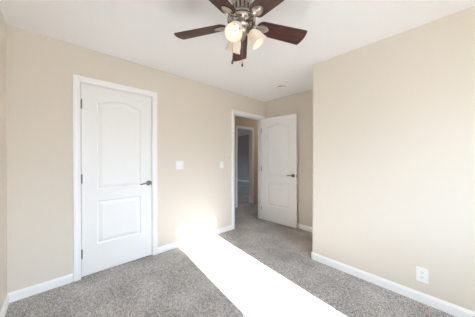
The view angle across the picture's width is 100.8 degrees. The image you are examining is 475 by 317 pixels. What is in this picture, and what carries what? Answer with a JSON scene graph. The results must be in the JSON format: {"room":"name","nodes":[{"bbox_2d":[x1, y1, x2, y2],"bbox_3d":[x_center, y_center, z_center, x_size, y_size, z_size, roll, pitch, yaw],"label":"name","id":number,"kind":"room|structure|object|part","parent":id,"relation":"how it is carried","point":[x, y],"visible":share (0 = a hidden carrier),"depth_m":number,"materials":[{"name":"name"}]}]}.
{"room":"empty bedroom","nodes":[
{"label":"empty bedroom","id":0,"kind":"room"},
{"bbox_2d":[0,10,6,311],"bbox_3d":[-0.687,0.054,0.190,0.115,2.440,4.050,0,0,-43],"label":"wall","id":1,"kind":"structure","parent":0,"point":[3,150],"depth_m":1.60,"materials":[{"name":"beige paint"}]},
{"bbox_2d":[0,294,8,316],"bbox_3d":[-0.676,1.231,0.278,0.013,0.085,3.917,0,0,-43],"label":"baseboard","id":2,"kind":"structure","parent":1,"relation":"attached to","point":[6,302],"depth_m":1.59,"materials":[{"name":"white paint"}]},
{"bbox_2d":[6,24,264,292],"bbox_3d":[-0.370,0.036,4.064,5.834,2.440,1.215,0,0,-43],"label":"wall","id":3,"kind":"structure","parent":0,"point":[194,118],"depth_m":2.00,"materials":[{"name":"beige paint"}]},
{"bbox_2d":[7,273,72,302],"bbox_3d":[-1.851,1.224,1.867,0.441,0.085,0.013,0,0,-43],"label":"baseboard","id":4,"kind":"structure","parent":3,"relation":"attached to","point":[54,283],"depth_m":1.85,"materials":[{"name":"white paint"}]},
{"bbox_2d":[73,74,157,281],"bbox_3d":[-1.411,0.201,2.345,0.852,2.126,0.132,0,0,-43],"label":"door frame","id":5,"kind":"structure","parent":3,"relation":"attached to","point":[77,80],"depth_m":2.05,"materials":[{"name":"white paint"}]},
{"bbox_2d":[81,83,151,276],"bbox_3d":[-1.393,0.228,2.323,0.723,2.044,0.156,0,0,-43],"label":"door","id":6,"kind":"structure","parent":3,"relation":"in","point":[116,168],"depth_m":2.27,"materials":[{"name":"white paint"}]},
{"bbox_2d":[176,161,182,169],"bbox_3d":[-0.826,0.094,2.810,0.116,0.124,0.009,0,0,-43],"label":"light switch","id":7,"kind":"object","parent":3,"relation":"attached to","point":[179,164],"visible":1,"depth_m":2.81,"materials":[{"name":"white plastic"}]},
{"bbox_2d":[158,225,231,253],"bbox_3d":[-0.579,1.218,3.041,1.300,0.085,0.013,0,0,-43],"label":"baseboard","id":8,"kind":"structure","parent":3,"relation":"attached to","point":[161,249],"depth_m":2.94,"materials":[{"name":"white paint"}]},
{"bbox_2d":[232,109,264,229],"bbox_3d":[0.188,0.194,3.830,0.896,2.126,0.149,0,0,-43],"label":"door frame","id":9,"kind":"structure","parent":3,"relation":"attached to","point":[259,118],"depth_m":3.77,"materials":[{"name":"white paint"}]},
{"bbox_2d":[261,113,296,227],"bbox_3d":[0.777,0.221,3.768,0.774,2.044,0.156,0,0,43],"label":"door","id":10,"kind":"structure","parent":9,"relation":"attached to","point":[279,134],"depth_m":3.72,"materials":[{"name":"white paint"}]},
{"bbox_2d":[5,181,455,316],"bbox_3d":[-0.133,1.275,5.312,8.000,0.050,10.820,0,0,-43],"label":"floor","id":11,"kind":"structure","parent":0,"point":[258,267],"depth_m":1.90,"materials":[{"name":"grey carpet"}]},
{"bbox_2d":[0,0,474,135],"bbox_3d":[-0.132,-1.215,5.300,8.000,0.050,10.820,0,0,-43],"label":"ceiling","id":12,"kind":"structure","parent":0,"point":[141,32],"depth_m":1.80,"materials":[{"name":"paint"}]},
{"bbox_2d":[174,0,306,66],"bbox_3d":[0.040,-0.912,1.412,1.044,0.519,1.029,0,0,-43],"label":"ceiling fan","id":13,"kind":"object","parent":12,"relation":"hanging from","point":[242,14],"visible":1,"depth_m":1.42,"materials":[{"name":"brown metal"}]},
{"bbox_3d":[-0.286,-0.986,1.533,0.424,0.006,0.142,0,14,17],"label":"blade","id":14,"kind":"part","parent":13,"relation":"part of","materials":[{"name":"brown wood"}]},
{"bbox_3d":[-0.158,-0.985,1.167,0.142,0.006,0.424,17,10,34],"label":"blade","id":15,"kind":"part","parent":13,"relation":"part of","materials":[{"name":"brown wood"}]},
{"bbox_3d":[-0.029,-0.874,1.538,0.125,0.137,0.134,0,0,-43],"label":"lamp shade","id":16,"kind":"part","parent":13,"relation":"part of","materials":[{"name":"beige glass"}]},
{"bbox_3d":[-0.018,-0.873,1.330,0.133,0.137,0.123,0,0,-43],"label":"lamp shade","id":17,"kind":"part","parent":13,"relation":"part of","materials":[{"name":"white glass"}]},
{"bbox_3d":[-0.011,-0.891,1.349,0.061,0.072,0.046,0,0,-43],"label":"bulb","id":18,"kind":"part","parent":13,"relation":"part of","materials":[{"name":"white glass"}]},
{"bbox_3d":[0.023,-0.987,1.768,0.142,0.006,0.424,-14,1,-1],"label":"blade","id":19,"kind":"part","parent":13,"relation":"part of","materials":[{"name":"brown wood"}]},
{"bbox_3d":[0.151,-0.874,1.436,0.130,0.137,0.129,0,0,-43],"label":"lamp shade","id":20,"kind":"part","parent":13,"relation":"part of","materials":[{"name":"white glass"}]},
{"bbox_3d":[0.229,-0.985,1.175,0.142,0.006,0.424,17,-10,-36],"label":"blade","id":21,"kind":"part","parent":13,"relation":"part of","materials":[{"name":"brown wood"}]},
{"bbox_3d":[0.342,-0.986,1.546,0.424,0.006,0.142,0,-14,-19],"label":"blade","id":22,"kind":"part","parent":13,"relation":"part of","materials":[{"name":"brown wood"}]},
{"bbox_2d":[276,86,285,90],"bbox_3d":[0.719,-1.155,3.249,0.148,0.050,0.148,0,0,-43],"label":"smoke detector","id":23,"kind":"object","parent":12,"relation":"attached to","point":[279,88],"visible":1,"depth_m":3.21,"materials":[{"name":"white plastic"}]},
{"bbox_2d":[238,135,248,180],"bbox_3d":[-0.874,0.017,8.101,5.100,2.440,5.505,0,0,-43],"label":"wall","id":24,"kind":"structure","parent":0,"point":[243,141],"depth_m":10.42,"materials":[{"name":"grey paint"}]},
{"bbox_2d":[236,125,253,206],"bbox_3d":[0.167,0.201,5.296,0.673,2.099,0.132,0,0,-43],"label":"door frame","id":25,"kind":"structure","parent":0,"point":[251,130],"depth_m":5.45,"materials":[{"name":"white paint"}]},
{"bbox_2d":[265,89,312,226],"bbox_3d":[1.952,0.042,2.705,0.115,2.440,3.930,0,0,-43],"label":"wall","id":26,"kind":"structure","parent":0,"point":[301,103],"depth_m":3.48,"materials":[{"name":"beige paint"}]},
{"bbox_2d":[297,223,312,232],"bbox_3d":[1.069,1.216,3.573,0.013,0.085,1.439,0,0,-43],"label":"baseboard","id":27,"kind":"structure","parent":26,"relation":"attached to","point":[300,226],"depth_m":3.44,"materials":[{"name":"white paint"}]},
{"bbox_2d":[313,6,474,311],"bbox_3d":[2.091,0.046,1.846,0.845,2.440,2.478,0,0,-43],"label":"wall","id":28,"kind":"structure","parent":0,"point":[394,116],"depth_m":1.83,"materials":[{"name":"beige paint"}]},
{"bbox_2d":[311,252,474,316],"bbox_3d":[1.771,1.225,1.565,0.013,0.085,2.491,0,0,-43],"label":"baseboard","id":29,"kind":"structure","parent":28,"relation":"attached to","point":[439,304],"depth_m":1.84,"materials":[{"name":"white paint"}]},
{"bbox_2d":[416,266,427,283],"bbox_3d":[1.623,1.024,1.728,0.009,0.124,0.078,0,0,-43],"label":"power outlet","id":30,"kind":"object","parent":28,"relation":"attached to","point":[421,273],"visible":1,"depth_m":1.73,"materials":[{"name":"white plastic"}]}
]}

